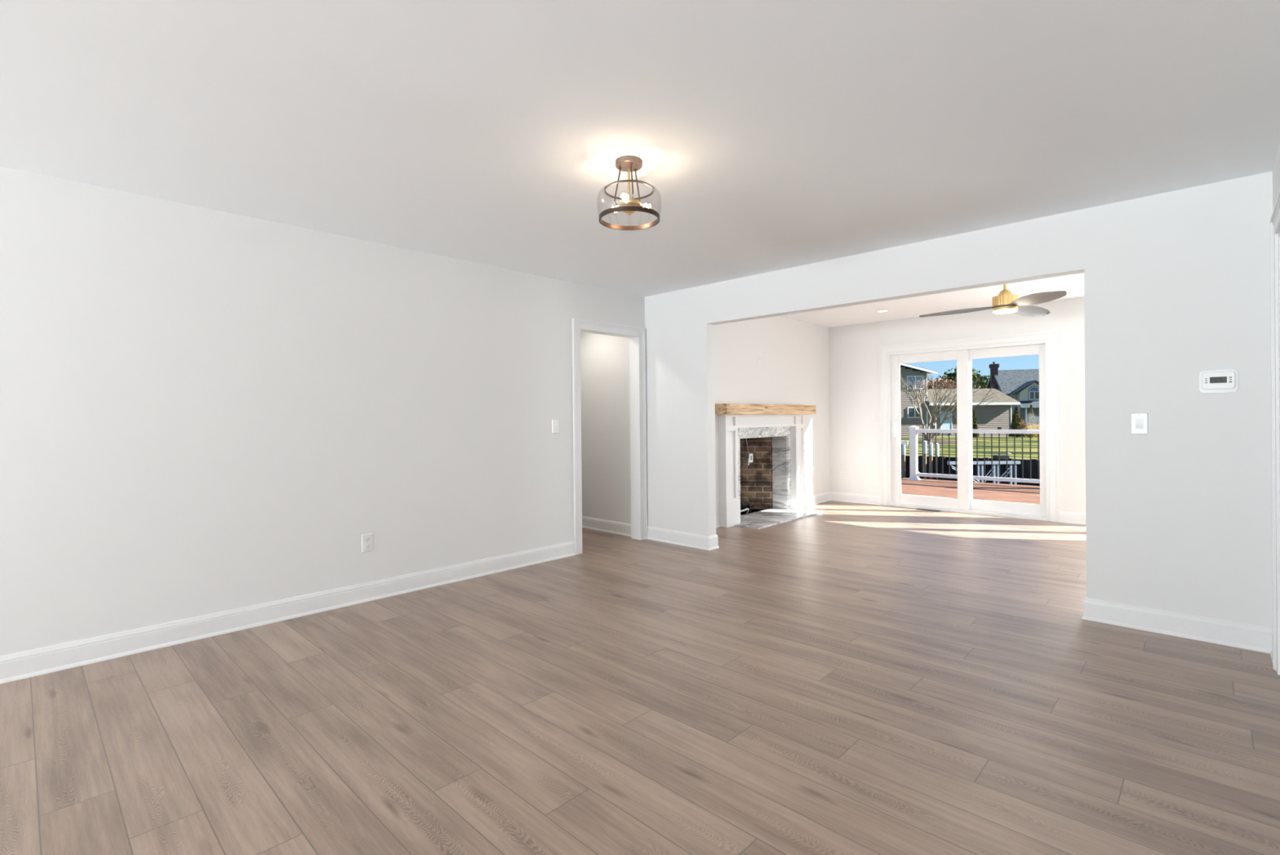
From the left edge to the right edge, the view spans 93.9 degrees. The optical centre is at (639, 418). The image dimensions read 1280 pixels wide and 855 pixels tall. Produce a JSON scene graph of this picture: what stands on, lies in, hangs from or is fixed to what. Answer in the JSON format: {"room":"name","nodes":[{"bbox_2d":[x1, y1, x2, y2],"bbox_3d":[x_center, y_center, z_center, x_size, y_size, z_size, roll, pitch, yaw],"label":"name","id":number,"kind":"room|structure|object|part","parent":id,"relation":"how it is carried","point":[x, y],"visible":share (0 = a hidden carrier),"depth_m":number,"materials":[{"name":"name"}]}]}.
{"room":"empty living room","nodes":[
{"label":"empty living room","id":0,"kind":"room"},
{"bbox_2d":[0,166,644,655],"bbox_3d":[-4.240,0.039,1.647,0.120,2.440,12.300,0,0,44],"label":"wall","id":1,"kind":"structure","parent":0,"point":[203,411],"depth_m":3.54,"materials":[{"name":"white paint"}]},
{"bbox_2d":[0,540,575,684],"bbox_3d":[-4.510,1.199,1.256,0.020,0.127,11.343,0,0,44],"label":"baseboard","id":2,"kind":"structure","parent":1,"relation":"attached to","point":[15,666],"depth_m":3.52,"materials":[{"name":"paint"}]},
{"bbox_2d":[361,533,373,552],"bbox_3d":[-1.844,0.839,4.049,0.009,0.121,0.074,0,0,44],"label":"power outlet","id":3,"kind":"object","parent":1,"relation":"attached to","point":[366,539],"visible":1,"depth_m":4.05,"materials":[{"name":"white plastic"}]},
{"bbox_2d":[364,537,369,542],"bbox_3d":[-1.843,0.816,4.047,0.003,0.029,0.033,0,0,44],"label":"receptacle","id":4,"kind":"object","parent":3,"relation":"attached to","point":[366,539],"depth_m":4.05,"materials":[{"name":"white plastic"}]},
{"bbox_2d":[364,543,369,548],"bbox_3d":[-1.842,0.863,4.047,0.003,0.029,0.033,0,0,44],"label":"receptacle","id":5,"kind":"object","parent":3,"relation":"attached to","point":[366,545],"depth_m":4.05,"materials":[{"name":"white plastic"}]},
{"bbox_2d":[551,418,559,433],"bbox_3d":[-0.733,0.063,5.212,0.014,0.121,0.074,0,0,44],"label":"light switch","id":6,"kind":"object","parent":1,"relation":"attached to","point":[555,422],"visible":1,"depth_m":5.21,"materials":[{"name":"white plastic"}]},
{"bbox_2d":[572,317,647,555],"bbox_3d":[-0.312,0.154,5.735,0.147,2.118,0.941,0,0,44],"label":"trim","id":7,"kind":"structure","parent":1,"relation":"attached to","point":[637,335],"depth_m":5.98,"materials":[{"name":"paint"}]},
{"bbox_2d":[0,500,1279,854],"bbox_3d":[-1.850,1.287,1.951,8.100,0.100,16.124,0,0,44],"label":"floor","id":8,"kind":"structure","parent":0,"point":[846,677],"depth_m":2.41,"materials":[{"name":"brown wood"}]},
{"bbox_2d":[715,403,822,528],"bbox_3d":[1.444,0.511,7.415,1.045,1.369,2.025,0,0,44],"label":"fireplace","id":9,"kind":"object","parent":8,"relation":"on","point":[774,481],"depth_m":7.60,"materials":[{"name":"stone"}]},
{"bbox_3d":[1.242,1.127,7.556,0.261,0.140,0.520,0,0,44],"label":"fire grate","id":10,"kind":"part","parent":9,"relation":"part of","materials":[{"name":"black metal"}]},
{"bbox_2d":[745,438,752,465],"bbox_3d":[1.357,0.398,7.467,0.068,0.351,0.109,0,0,44],"label":"junction box","id":11,"kind":"object","parent":9,"relation":"attached to","point":[748,456],"visible":0.98,"depth_m":7.44,"materials":[{"name":"grey plastic"}]},
{"bbox_3d":[1.384,0.486,7.455,0.004,0.105,0.080,0,0,44],"label":"plate","id":12,"kind":"part","parent":11,"relation":"part of","materials":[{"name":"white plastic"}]},
{"bbox_2d":[915,508,940,511],"bbox_3d":[3.700,1.170,7.688,0.280,0.004,0.100,0,0,44],"label":"floor vent","id":13,"kind":"object","parent":8,"relation":"in","point":[915,508],"visible":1,"depth_m":7.68,"materials":[{"name":"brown metal"}]},
{"bbox_2d":[0,0,1279,297],"bbox_3d":[-2.633,-1.347,0.093,4.604,0.310,12.300,0,0,44],"label":"ceiling","id":14,"kind":"structure","parent":0,"point":[771,135],"depth_m":2.39,"materials":[{"name":"white paint"}]},
{"bbox_2d":[596,155,661,230],"bbox_3d":[-0.052,-1.081,2.841,0.306,0.282,0.306,0,0,44],"label":"ceiling lamp","id":15,"kind":"object","parent":14,"relation":"attached to","point":[628,164],"visible":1,"depth_m":2.81,"materials":[{"name":"brown metal"}]},
{"bbox_3d":[-0.106,-1.110,2.854,0.038,0.180,0.013,0,0,8],"label":"support rod","id":16,"kind":"part","parent":15,"relation":"part of","materials":[{"name":"brown metal"}]},
{"bbox_3d":[-0.052,-1.092,2.841,0.011,0.191,0.011,0,0,44],"label":"rod","id":17,"kind":"part","parent":15,"relation":"part of","materials":[{"name":"gold metal"}]},
{"bbox_3d":[-0.038,-1.111,2.787,0.013,0.180,0.038,-1,0,-10],"label":"support rod","id":18,"kind":"part","parent":15,"relation":"part of","materials":[{"name":"brown metal"}]},
{"bbox_3d":[-0.012,-1.111,2.881,0.014,0.180,0.038,0,0,44],"label":"support rod","id":19,"kind":"part","parent":15,"relation":"part of","materials":[{"name":"brown metal"}]},
{"bbox_2d":[714,315,830,515],"bbox_3d":[1.495,-0.058,7.447,0.180,2.500,3.777,0,0,44],"label":"wall","id":20,"kind":"structure","parent":0,"point":[785,374],"depth_m":7.66,"materials":[{"name":"white paint"}]},
{"bbox_2d":[757,352,761,363],"bbox_3d":[1.455,-0.737,7.273,0.009,0.121,0.074,0,0,44],"label":"cable plate","id":21,"kind":"object","parent":20,"relation":"attached to","point":[759,355],"visible":1,"depth_m":7.27,"materials":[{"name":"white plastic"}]},
{"bbox_2d":[715,491,831,527],"bbox_3d":[1.515,1.129,7.337,0.050,0.127,3.627,0,0,44],"label":"baseboard","id":22,"kind":"structure","parent":20,"relation":"attached to","point":[825,496],"depth_m":8.27,"materials":[{"name":"paint"}]},
{"bbox_2d":[812,467,815,476],"bbox_3d":[2.397,0.740,8.246,0.009,0.121,0.074,0,0,44],"label":"power outlet","id":23,"kind":"object","parent":20,"relation":"attached to","point":[813,468],"visible":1,"depth_m":8.24,"materials":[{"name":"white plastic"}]},
{"bbox_2d":[580,171,1272,627],"bbox_3d":[1.162,-0.173,5.054,8.170,2.750,0.137,0,0,44],"label":"wall","id":24,"kind":"structure","parent":0,"point":[1177,282],"depth_m":3.43,"materials":[{"name":"white paint"}]},
{"bbox_2d":[582,515,631,536],"bbox_3d":[-0.899,1.152,6.934,2.380,0.127,0.020,0,0,44],"label":"baseboard","id":25,"kind":"structure","parent":24,"relation":"attached to","point":[598,524],"depth_m":6.41,"materials":[{"name":"paint"}]},
{"bbox_2d":[647,525,1272,653],"bbox_3d":[2.076,1.132,4.207,5.450,0.127,0.157,0,0,44],"label":"baseboard","id":26,"kind":"structure","parent":24,"relation":"attached to","point":[1228,633],"depth_m":3.33,"materials":[{"name":"paint"}]},
{"bbox_2d":[1130,413,1148,434],"bbox_3d":[2.826,0.027,3.387,0.077,0.121,0.014,0,0,44],"label":"light switch","id":27,"kind":"object","parent":24,"relation":"attached to","point":[1139,421],"visible":1,"depth_m":3.38,"materials":[{"name":"white plastic"}]},
{"bbox_2d":[1199,368,1238,393],"bbox_3d":[3.053,-0.197,3.158,0.150,0.122,0.026,0,0,44],"label":"thermostat","id":28,"kind":"object","parent":24,"relation":"attached to","point":[1213,381],"visible":1,"depth_m":3.15,"materials":[{"name":"white plastic"}]},
{"bbox_2d":[781,272,1084,327],"bbox_3d":[3.384,-1.445,5.518,5.590,0.250,3.627,0,0,44],"label":"ceiling","id":29,"kind":"structure","parent":0,"point":[1073,284],"depth_m":6.88,"materials":[{"name":"white paint"}]},
{"bbox_2d":[875,309,889,312],"bbox_3d":[2.966,-1.317,7.317,0.160,0.005,0.160,0,0,44],"label":"recessed light","id":30,"kind":"object","parent":29,"relation":"in","point":[883,310],"visible":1,"depth_m":7.29,"materials":[{"name":"white plastic"}]},
{"bbox_2d":[919,284,1066,317],"bbox_3d":[3.201,-1.125,5.111,1.183,0.385,1.074,-1,0,2],"label":"ceiling fan","id":31,"kind":"object","parent":29,"relation":"hanging from","point":[1005,302],"visible":0.86,"depth_m":5.21,"materials":[{"name":"gold metal"}]},
{"bbox_3d":[2.902,-0.979,5.465,0.644,0.062,0.151,0,0,38],"label":"blade","id":32,"kind":"part","parent":31,"relation":"part of","materials":[{"name":"grey wood"}]},
{"bbox_2d":[992,308,1017,314],"bbox_3d":[3.213,-0.944,5.263,0.188,0.022,0.188,0,0,44],"label":"diffuser","id":33,"kind":"object","parent":31,"relation":"attached to","point":[997,311],"depth_m":5.22,"materials":[{"name":"white glass"}]},
{"bbox_3d":[3.529,-0.984,5.453,0.644,0.062,0.151,-1,0,-26],"label":"blade","id":34,"kind":"part","parent":31,"relation":"part of","materials":[{"name":"grey wood"}]},
{"bbox_3d":[3.238,-0.980,4.894,0.151,0.062,0.644,-1,0,1],"label":"blade","id":35,"kind":"part","parent":31,"relation":"part of","materials":[{"name":"grey wood"}]},
{"bbox_2d":[828,297,1085,512],"bbox_3d":[4.702,-0.160,6.885,5.590,2.850,0.150,0,0,44],"label":"wall","id":36,"kind":"structure","parent":0,"point":[853,349],"depth_m":7.89,"materials":[{"name":"white paint"}]},
{"bbox_2d":[840,471,845,479],"bbox_3d":[2.891,0.803,8.521,0.074,0.121,0.009,0,0,44],"label":"power outlet","id":37,"kind":"object","parent":36,"relation":"attached to","point":[842,473],"visible":1,"depth_m":8.52,"materials":[{"name":"white plastic"}]},
{"bbox_2d":[830,491,1085,524],"bbox_3d":[4.665,1.102,6.816,5.320,0.127,0.020,0,0,44],"label":"baseboard","id":38,"kind":"structure","parent":36,"relation":"attached to","point":[1077,517],"depth_m":8.22,"materials":[{"name":"paint"}]},
{"bbox_2d":[879,330,1059,522],"bbox_3d":[4.063,0.098,7.512,2.017,2.182,0.212,0,0,44],"label":"door","id":39,"kind":"structure","parent":36,"relation":"in","point":[1044,344],"depth_m":7.46,"materials":[{"name":"paint"}]},
{"bbox_3d":[3.422,0.148,8.042,0.027,0.250,0.045,0,0,44],"label":"handle","id":40,"kind":"part","parent":39,"relation":"part of","materials":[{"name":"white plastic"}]},
{"bbox_3d":[3.757,0.139,7.780,0.945,1.995,0.040,0,0,44],"label":"sliding panel","id":41,"kind":"part","parent":39,"relation":"part of","materials":[{"name":"glass"}]},
{"bbox_3d":[4.384,0.134,7.245,0.930,1.995,0.040,0,0,44],"label":"fixed panel","id":42,"kind":"part","parent":39,"relation":"part of","materials":[{"name":"glass"}]},
{"bbox_2d":[1272,142,1279,426],"bbox_3d":[-1.002,0.018,-1.454,0.120,2.440,12.300,0,0,44],"label":"wall","id":43,"kind":"structure","parent":0,"point":[1276,171],"depth_m":2.84,"materials":[{"name":"white paint"}]},
{"bbox_2d":[1270,631,1272,662],"bbox_3d":[-1.042,1.175,-1.403,0.020,0.127,12.300,0,0,44],"label":"baseboard","id":44,"kind":"structure","parent":43,"relation":"attached to","point":[1271,651],"depth_m":3.01,"materials":[{"name":"paint"}]},
{"bbox_2d":[1270,188,1279,675],"bbox_3d":[2.710,0.125,2.435,0.142,2.138,1.026,0,0,44],"label":"door","id":45,"kind":"structure","parent":43,"relation":"in","point":[1275,217],"depth_m":2.79,"materials":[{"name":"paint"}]},
{"label":"outside","id":46,"kind":"structure","parent":0,"visible":0},
{"bbox_2d":[901,477,1039,504],"bbox_3d":[6.826,1.304,8.586,7.750,0.025,5.122,0,0,44],"label":"deck","id":47,"kind":"object","parent":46,"point":[1028,494],"visible":0.02,"depth_m":10.78,"materials":[{"name":"brown wood"}]},
{"bbox_2d":[906,425,1039,483],"bbox_3d":[8.467,0.697,10.159,7.570,1.150,0.220,0,0,44],"label":"deck railing","id":48,"kind":"object","parent":47,"relation":"on","point":[914,431],"visible":0.27,"depth_m":11.86,"materials":[{"name":"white metal"}]},
{"bbox_3d":[5.813,0.740,12.701,0.127,1.100,0.127,0,0,44],"label":"post","id":49,"kind":"part","parent":48,"relation":"part of","materials":[{"name":"white wood"}]},
{"bbox_3d":[6.729,0.270,11.818,2.423,0.123,0.090,0,0,44],"label":"rail","id":50,"kind":"part","parent":48,"relation":"part of","materials":[{"name":"white wood"}]},
{"bbox_3d":[6.737,1.145,11.820,2.423,0.118,0.060,0,0,44],"label":"rail","id":51,"kind":"part","parent":48,"relation":"part of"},
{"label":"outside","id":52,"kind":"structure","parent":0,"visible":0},
{"bbox_2d":[901,434,1039,459],"bbox_3d":[66.068,1.495,109.704,222.763,0.300,188.790,0,0,44],"label":"lawn","id":53,"kind":"structure","parent":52,"point":[1026,453],"depth_m":40.15,"materials":[{"name":"green plant"}]},
{"bbox_2d":[927,374,956,388],"bbox_3d":[41.576,-2.435,84.221,7.367,8.143,5.617,-1,0,0],"label":"tree","id":54,"kind":"object","parent":53,"relation":"on","point":[935,382],"visible":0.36,"depth_m":83.41,"materials":[{"name":"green plant"}]},
{"bbox_2d":[917,440,976,444],"bbox_3d":[24.217,1.814,47.605,4.600,0.140,4.575,-1,0,0],"label":"mulch bed","id":55,"kind":"object","parent":53,"relation":"on","point":[944,442],"visible":0.63,"depth_m":46.49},
{"bbox_2d":[900,370,996,440],"bbox_3d":[23.569,-1.072,46.478,6.728,6.054,4.338,0,0,44],"label":"bare tree","id":56,"kind":"object","parent":55,"relation":"on","point":[924,392],"visible":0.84,"depth_m":47.24,"materials":[{"name":"brown plant"}]},
{"bbox_2d":[942,376,973,388],"bbox_3d":[50.228,-2.709,96.314,6.964,8.472,6.752,-1,0,0],"label":"tree","id":57,"kind":"object","parent":53,"relation":"on","point":[948,376],"visible":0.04,"depth_m":95.47,"materials":[{"name":"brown plant"}]},
{"bbox_2d":[900,363,1020,436],"bbox_3d":[27.774,-2.990,64.943,19.940,9.594,11.100,-1,0,0],"label":"house","id":58,"kind":"structure","parent":53,"relation":"on","point":[997,413],"depth_m":59.98,"materials":[{"name":"beige"}]},
{"bbox_3d":[27.530,-0.643,59.947,1.290,0.890,0.025,-1,0,0],"label":"pane","id":59,"kind":"part","parent":58,"relation":"part of","materials":[{"name":"grey"}]},
{"bbox_3d":[27.573,-3.654,59.939,1.510,1.150,0.025,-1,0,0],"label":"pane","id":60,"kind":"part","parent":58,"relation":"part of","materials":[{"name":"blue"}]},
{"bbox_3d":[30.685,0.378,59.972,1.060,2.130,0.060,-1,0,0],"label":"door","id":61,"kind":"part","parent":58,"relation":"part of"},
{"bbox_3d":[30.685,0.373,59.957,1.160,2.240,0.090,-1,0,0],"label":"door casing","id":62,"kind":"part","parent":58,"relation":"part of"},
{"bbox_2d":[939,365,982,388],"bbox_3d":[55.404,-4.411,104.279,8.259,11.737,7.225,-1,0,0],"label":"pine tree","id":63,"kind":"object","parent":53,"relation":"on","point":[953,375],"visible":0.16,"depth_m":104.27,"materials":[{"name":"green plant"}]},
{"bbox_2d":[972,409,979,437],"bbox_3d":[31.758,0.444,57.007,1.116,2.695,1.120,-1,0,0],"label":"arborvitae","id":64,"kind":"object","parent":53,"relation":"on","point":[975,426],"visible":0.56,"depth_m":56.78,"materials":[{"name":"green plant"}]},
{"bbox_2d":[972,367,990,388],"bbox_3d":[62.163,-4.109,110.571,9.015,10.980,8.917,-1,0,0],"label":"pine tree","id":65,"kind":"object","parent":53,"relation":"on","point":[982,380],"visible":0.27,"depth_m":109.72,"materials":[{"name":"green plant"}]},
{"bbox_2d":[986,361,1039,426],"bbox_3d":[59.913,-3.591,87.050,15.480,10.100,17.300,0,0,20],"label":"gabled house","id":66,"kind":"structure","parent":53,"relation":"on","point":[1022,385],"depth_m":85.64,"materials":[{"name":"grey"}]},
{"bbox_3d":[53.377,-7.965,90.201,1.110,0.550,1.260,0,0,20],"label":"chimney crown","id":67,"kind":"part","parent":66,"relation":"part of","materials":[{"name":"brick"}]},
{"bbox_3d":[54.032,-3.236,82.464,0.500,0.920,0.025,0,0,20],"label":"pane","id":68,"kind":"part","parent":66,"relation":"part of","materials":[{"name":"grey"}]},
{"bbox_3d":[54.596,-3.241,82.259,0.500,0.920,0.025,0,0,20],"label":"pane","id":69,"kind":"part","parent":66,"relation":"part of","materials":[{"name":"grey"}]},
{"bbox_2d":[1008,406,1024,437],"bbox_3d":[35.853,0.260,56.986,1.380,3.005,1.392,-1,0,0],"label":"arborvitae","id":70,"kind":"object","parent":53,"relation":"on","point":[1015,420],"visible":0.81,"depth_m":56.83,"materials":[{"name":"green plant"}]},
{"bbox_2d":[1020,418,1029,434],"bbox_3d":[39.218,0.854,61.520,1.460,1.816,1.480,-1,0,0],"label":"shrub","id":71,"kind":"object","parent":53,"relation":"on","point":[1023,421],"visible":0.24,"depth_m":61.15,"materials":[{"name":"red plant"}]},
{"bbox_2d":[1024,426,1037,437],"bbox_3d":[36.822,1.222,56.310,1.223,1.128,1.235,-1,0,0],"label":"bush","id":72,"kind":"object","parent":53,"relation":"on","point":[1033,435],"visible":0.42,"depth_m":56.14,"materials":[{"name":"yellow plant"}]},
{"bbox_2d":[1026,404,1036,426],"bbox_3d":[41.842,0.041,64.016,1.187,3.282,1.225,-1,0,0],"label":"spruce","id":73,"kind":"object","parent":53,"relation":"on","point":[1030,411],"visible":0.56,"depth_m":63.91,"materials":[{"name":"green plant"}]},
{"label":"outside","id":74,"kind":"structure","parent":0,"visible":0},
{"bbox_2d":[905,476,1039,485],"bbox_3d":[48.382,2.910,49.248,130.000,0.300,110.800,0,0,44],"label":"water","id":75,"kind":"structure","parent":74,"point":[1004,482],"depth_m":29.22,"materials":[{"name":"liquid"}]},
{"bbox_2d":[902,444,905,477],"bbox_3d":[13.942,2.368,31.607,0.170,2.300,0.166,-1,0,0],"label":"piling","id":76,"kind":"object","parent":75,"relation":"in","point":[903,445],"visible":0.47,"depth_m":31.54,"materials":[{"name":"white wood"}]},
{"bbox_2d":[923,440,926,478],"bbox_3d":[14.871,2.280,31.206,0.170,2.300,0.166,-1,0,0],"label":"piling","id":77,"kind":"object","parent":75,"relation":"on","point":[924,442],"visible":0.86,"depth_m":31.15,"materials":[{"name":"wood"}]},
{"bbox_2d":[929,442,933,478],"bbox_3d":[15.192,2.377,31.206,0.170,2.300,0.166,-1,0,0],"label":"piling","id":78,"kind":"object","parent":75,"relation":"in","point":[931,443],"visible":0.78,"depth_m":31.15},
{"bbox_2d":[936,443,938,478],"bbox_3d":[15.502,2.405,31.207,0.170,2.300,0.166,-1,0,0],"label":"piling","id":79,"kind":"object","parent":75,"relation":"in","point":[937,444],"visible":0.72,"depth_m":31.14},
{"bbox_2d":[905,455,1039,484],"bbox_3d":[10.383,2.910,35.585,70.000,1.800,0.300,0,0,40],"label":"bulkhead","id":80,"kind":"object","parent":75,"relation":"in","point":[1026,463],"depth_m":29.90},
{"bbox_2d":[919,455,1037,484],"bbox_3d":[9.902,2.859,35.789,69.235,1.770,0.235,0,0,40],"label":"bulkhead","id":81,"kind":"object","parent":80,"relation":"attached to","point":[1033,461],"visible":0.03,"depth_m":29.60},
{"bbox_2d":[992,452,1011,458],"bbox_3d":[18.022,1.813,29.705,0.810,0.284,0.400,-1,0,0],"label":"box","id":82,"kind":"object","parent":80,"relation":"on","point":[1002,456],"visible":0.82,"depth_m":29.52,"materials":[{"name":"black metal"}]},
{"bbox_2d":[946,460,1020,484],"bbox_3d":[14.374,2.601,25.007,3.000,1.660,0.120,-1,0,0],"label":"lift","id":83,"kind":"object","parent":75,"relation":"on","point":[1010,462],"visible":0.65,"depth_m":24.96,"materials":[{"name":"silver metal"}]},
{"bbox_3d":[14.145,2.663,25.007,0.070,1.540,0.080,-1,0,0],"label":"post","id":84,"kind":"part","parent":83,"relation":"part of","materials":[{"name":"silver metal"}]},
{"bbox_3d":[14.305,2.661,25.007,0.070,1.540,0.080,-1,0,0],"label":"post","id":85,"kind":"part","parent":83,"relation":"part of","materials":[{"name":"silver metal"}]},
{"bbox_3d":[14.805,2.657,25.007,0.070,1.540,0.080,-1,0,0],"label":"post","id":86,"kind":"part","parent":83,"relation":"part of","materials":[{"name":"silver metal"}]},
{"bbox_3d":[14.965,2.655,25.007,0.070,1.540,0.080,-1,0,0],"label":"post","id":87,"kind":"part","parent":83,"relation":"part of","materials":[{"name":"silver metal"}]},
{"bbox_3d":[15.505,2.651,25.007,0.070,1.540,0.080,-1,0,0],"label":"post","id":88,"kind":"part","parent":83,"relation":"part of","materials":[{"name":"silver metal"}]},
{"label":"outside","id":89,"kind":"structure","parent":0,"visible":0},
{"bbox_3d":[11.149,3.222,10.376,38.000,1.750,13.456,0,0,44],"label":"yard","id":90,"kind":"structure","parent":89,"visible":0},
{"bbox_2d":[901,440,908,479],"bbox_3d":[5.180,1.439,13.315,1.520,2.050,0.120,0,0,44],"label":"stair railing","id":91,"kind":"object","parent":90,"relation":"on","point":[906,442],"visible":0.19,"depth_m":12.86,"materials":[{"name":"white metal"}]},
{"bbox_3d":[5.215,0.535,13.271,1.400,0.123,0.090,0,0,44],"label":"rail","id":92,"kind":"part","parent":91,"relation":"part of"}
]}

